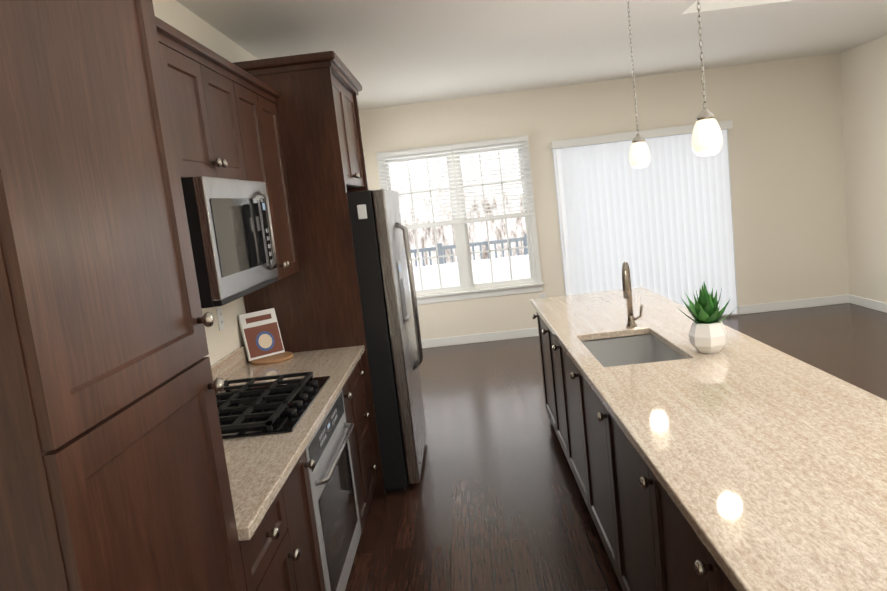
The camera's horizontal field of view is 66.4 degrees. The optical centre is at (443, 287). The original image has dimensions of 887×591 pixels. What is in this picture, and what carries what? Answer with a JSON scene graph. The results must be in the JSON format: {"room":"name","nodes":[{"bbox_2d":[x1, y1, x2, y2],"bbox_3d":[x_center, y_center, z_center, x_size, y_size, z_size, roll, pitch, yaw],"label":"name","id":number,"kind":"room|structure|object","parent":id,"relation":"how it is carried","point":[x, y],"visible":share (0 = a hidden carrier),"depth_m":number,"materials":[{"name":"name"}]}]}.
{"room":"kitchen","nodes":[
{"label":"kitchen","id":0,"kind":"room"},
{"bbox_2d":[152,0,258,365],"bbox_3d":[-1.236,-0.012,3.156,0.150,2.840,9.600,-6,7,2],"label":"wall","id":1,"kind":"structure","parent":0,"point":[225,341],"depth_m":3.52,"materials":[{"name":"beige paint"}]},
{"bbox_2d":[168,32,251,180],"bbox_3d":[-1.074,-0.635,2.618,0.337,0.473,0.760,-6,7,2],"label":"upper cabinet","id":2,"kind":"object","parent":1,"relation":"attached to","point":[211,118],"depth_m":2.61,"materials":[{"name":"brown wood"}]},
{"bbox_2d":[181,176,278,307],"bbox_3d":[-0.960,-0.185,2.674,0.460,0.444,0.754,-6,7,2],"label":"microwave","id":3,"kind":"object","parent":2,"relation":"attached to","point":[232,238],"visible":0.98,"depth_m":2.45,"materials":[{"name":"silver metal"}]},
{"bbox_2d":[216,306,224,330],"bbox_3d":[-1.128,0.153,3.428,0.008,0.116,0.072,-6,7,2],"label":"outlet","id":4,"kind":"object","parent":1,"relation":"attached to","point":[219,312],"visible":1,"depth_m":3.42,"materials":[{"name":"white plastic"}]},
{"bbox_2d":[220,344,247,379],"bbox_3d":[-1.105,0.482,2.784,0.021,0.099,2.158,-6,7,2],"label":"backsplash","id":5,"kind":"structure","parent":1,"relation":"attached to","point":[236,360],"depth_m":3.49,"materials":[{"name":"beige stone"}]},
{"bbox_2d":[236,72,303,291],"bbox_3d":[-1.033,-0.497,3.381,0.337,0.947,0.719,-6,7,2],"label":"upper cabinet","id":6,"kind":"object","parent":1,"relation":"attached to","point":[263,126],"depth_m":3.48,"materials":[{"name":"brown wood"}]},
{"bbox_2d":[240,60,367,195],"bbox_3d":[-0.904,-0.925,4.191,0.632,0.654,0.920,-6,7,2],"label":"upper cabinet","id":7,"kind":"object","parent":1,"relation":"attached to","point":[318,106],"depth_m":3.70,"materials":[{"name":"brown wood"}]},
{"bbox_2d":[176,0,886,109],"bbox_3d":[1.450,-1.823,2.869,5.900,0.320,9.600,-6,7,2],"label":"ceiling","id":8,"kind":"structure","parent":0,"point":[394,52],"depth_m":5.12,"materials":[{"name":"white paint"}]},
{"bbox_2d":[627,0,650,167],"bbox_3d":[1.141,-1.248,4.059,0.127,1.044,0.127,-6,7,2],"label":"pendant light","id":9,"kind":"object","parent":8,"relation":"hanging from","point":[639,154],"visible":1,"depth_m":4.07,"materials":[{"name":"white glass"}]},
{"bbox_2d":[692,0,722,155],"bbox_3d":[1.088,-1.089,2.870,0.127,1.044,0.127,-6,7,2],"label":"pendant light","id":10,"kind":"object","parent":8,"relation":"hanging from","point":[707,138],"visible":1,"depth_m":2.88,"materials":[{"name":"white glass"}]},
{"bbox_2d":[359,53,848,339],"bbox_3d":[1.711,-0.935,7.745,5.600,2.840,0.150,-6,7,2],"label":"wall","id":11,"kind":"structure","parent":0,"point":[786,148],"depth_m":7.58,"materials":[{"name":"beige paint"}]},
{"bbox_2d":[376,135,543,304],"bbox_3d":[0.192,-0.751,7.769,1.750,1.770,0.203,-6,7,2],"label":"window","id":12,"kind":"structure","parent":11,"relation":"in","point":[462,249],"depth_m":7.79,"materials":[{"name":"white"}]},
{"bbox_2d":[377,137,534,230],"bbox_3d":[0.142,-1.158,7.622,1.688,0.878,0.054,-6,7,2],"label":"window blinds","id":13,"kind":"object","parent":12,"relation":"attached to","point":[454,147],"visible":0.88,"depth_m":7.61,"materials":[{"name":"white plastic"}]},
{"bbox_2d":[416,328,538,347],"bbox_3d":[0.278,0.599,7.890,2.350,0.100,0.014,-6,7,2],"label":"baseboard","id":14,"kind":"structure","parent":11,"relation":"attached to","point":[531,332],"depth_m":7.88,"materials":[{"name":"white wood"}]},
{"bbox_2d":[552,129,738,315],"bbox_3d":[2.305,-0.657,7.757,1.950,2.155,0.156,-6,7,2],"label":"sliding door","id":15,"kind":"structure","parent":11,"relation":"in","point":[732,223],"depth_m":7.66,"materials":[{"name":"white"}]},
{"bbox_2d":[551,120,736,314],"bbox_3d":[2.294,-0.671,7.622,1.970,2.150,0.138,-6,7,2],"label":"blinds","id":16,"kind":"object","parent":15,"relation":"attached to","point":[661,223],"visible":0.71,"depth_m":7.59,"materials":[{"name":"white fabric"}]},
{"bbox_2d":[738,294,848,314],"bbox_3d":[4.009,0.191,7.765,1.240,0.100,0.014,-6,7,2],"label":"baseboard","id":17,"kind":"structure","parent":11,"relation":"attached to","point":[744,309],"depth_m":7.76,"materials":[{"name":"white wood"}]},
{"bbox_2d":[345,303,886,590],"bbox_3d":[1.783,1.104,3.244,5.900,0.060,9.600,-6,7,2],"label":"floor","id":18,"kind":"structure","parent":0,"point":[493,499],"depth_m":4.05,"materials":[{"name":"brown wood"}]},
{"bbox_2d":[0,0,255,590],"bbox_3d":[-0.869,0.337,1.349,0.617,2.524,0.640,-6,7,2],"label":"tall cabinet","id":19,"kind":"object","parent":18,"relation":"on","point":[124,466],"depth_m":1.20,"materials":[{"name":"brown wood"}]},
{"bbox_2d":[248,484,303,590],"bbox_3d":[-0.767,1.080,1.969,0.617,0.880,0.399,-6,7,2],"label":"base cabinet","id":20,"kind":"object","parent":18,"relation":"on","point":[275,558],"depth_m":2.01,"materials":[{"name":"brown wood"}]},
{"bbox_2d":[288,452,325,590],"bbox_3d":[-0.760,1.033,2.330,0.617,0.880,0.330,-6,7,2],"label":"base cabinet","id":21,"kind":"object","parent":18,"relation":"on","point":[299,488],"depth_m":2.36,"materials":[{"name":"brown wood"}]},
{"bbox_2d":[312,372,371,534],"bbox_3d":[-0.739,0.892,3.411,0.617,0.880,0.290,-6,7,2],"label":"base cabinet","id":22,"kind":"object","parent":18,"relation":"on","point":[351,401],"depth_m":3.46,"materials":[{"name":"brown wood"}]},
{"bbox_2d":[224,344,363,543],"bbox_3d":[-0.786,0.523,2.784,0.645,0.053,2.158,-6,7,2],"label":"countertop","id":23,"kind":"structure","parent":22,"relation":"on","point":[264,463],"depth_m":2.36,"materials":[{"name":"beige stone"}]},
{"bbox_2d":[238,308,292,364],"bbox_3d":[-0.973,0.262,3.712,0.265,0.268,0.242,-6,7,2],"label":"cookbook","id":24,"kind":"object","parent":23,"relation":"on","point":[262,338],"visible":1,"depth_m":3.71,"materials":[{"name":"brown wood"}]},
{"bbox_2d":[215,371,329,438],"bbox_3d":[-0.787,0.473,2.787,0.510,0.044,0.740,-6,7,2],"label":"cooktop","id":25,"kind":"object","parent":23,"relation":"in","point":[279,404],"visible":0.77,"depth_m":2.73,"materials":[{"name":"black metal"}]},
{"bbox_2d":[305,389,360,590],"bbox_3d":[-0.701,0.907,2.872,0.611,0.736,0.772,-6,7,2],"label":"wall oven","id":26,"kind":"object","parent":22,"relation":"in","point":[333,491],"visible":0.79,"depth_m":2.79,"materials":[{"name":"silver metal"}]},
{"bbox_2d":[356,356,383,498],"bbox_3d":[-0.733,0.850,3.732,0.617,0.880,0.359,-6,7,2],"label":"base cabinet","id":27,"kind":"object","parent":18,"relation":"on","point":[361,376],"depth_m":3.83,"materials":[{"name":"brown wood"}]},
{"bbox_2d":[347,189,425,491],"bbox_3d":[-0.604,0.303,4.339,0.897,1.773,0.920,-6,7,2],"label":"refrigerator","id":28,"kind":"object","parent":18,"relation":"on","point":[378,234],"visible":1,"depth_m":3.92,"materials":[{"name":"silver metal"}]},
{"bbox_2d":[532,307,738,590],"bbox_3d":[1.022,0.751,2.951,0.796,0.882,3.809,-6,7,2],"label":"kitchen island","id":29,"kind":"object","parent":18,"relation":"on","point":[649,544],"depth_m":2.58,"materials":[{"name":"brown wood"}]},
{"bbox_2d":[531,287,886,590],"bbox_3d":[0.979,0.301,2.897,0.800,0.039,3.810,-6,7,2],"label":"island countertop","id":30,"kind":"structure","parent":29,"relation":"on","point":[777,461],"depth_m":1.87,"materials":[{"name":"beige stone"}]},
{"bbox_2d":[622,262,642,326],"bbox_3d":[0.957,0.037,3.434,0.131,0.349,0.204,-6,7,2],"label":"faucet","id":31,"kind":"object","parent":30,"relation":"on","point":[627,290],"visible":1,"depth_m":3.49,"materials":[{"name":"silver metal"}]},
{"bbox_2d":[677,276,737,353],"bbox_3d":[1.100,0.098,2.855,0.254,0.343,0.228,-6,7,2],"label":"potted plant","id":32,"kind":"object","parent":30,"relation":"on","point":[707,332],"visible":1,"depth_m":2.81,"materials":[{"name":"green plant"}]},
{"bbox_2d":[840,35,886,302],"bbox_3d":[4.477,-0.637,2.965,0.150,2.840,9.600,-6,7,2],"label":"wall","id":33,"kind":"structure","parent":0,"point":[864,85],"depth_m":7.17,"materials":[{"name":"beige paint"}]},
{"bbox_2d":[848,294,886,312],"bbox_3d":[4.549,0.722,3.141,0.014,0.100,9.300,-6,7,2],"label":"baseboard","id":34,"kind":"structure","parent":33,"relation":"attached to","point":[864,302],"depth_m":7.37,"materials":[{"name":"white wood"}]},
{"label":"outside","id":35,"kind":"structure","parent":0,"visible":0},
{"bbox_2d":[405,234,530,290],"bbox_3d":[1.332,-0.068,9.383,8.550,1.240,2.840,-6,7,2],"label":"deck","id":36,"kind":"object","parent":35,"point":[447,272],"depth_m":10.42,"materials":[{"name":"white"}]},
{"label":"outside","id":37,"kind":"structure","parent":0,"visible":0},
{"bbox_2d":[389,149,525,266],"bbox_3d":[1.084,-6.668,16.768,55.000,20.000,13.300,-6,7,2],"label":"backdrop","id":38,"kind":"structure","parent":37,"point":[447,231],"depth_m":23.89,"materials":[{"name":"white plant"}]}
]}

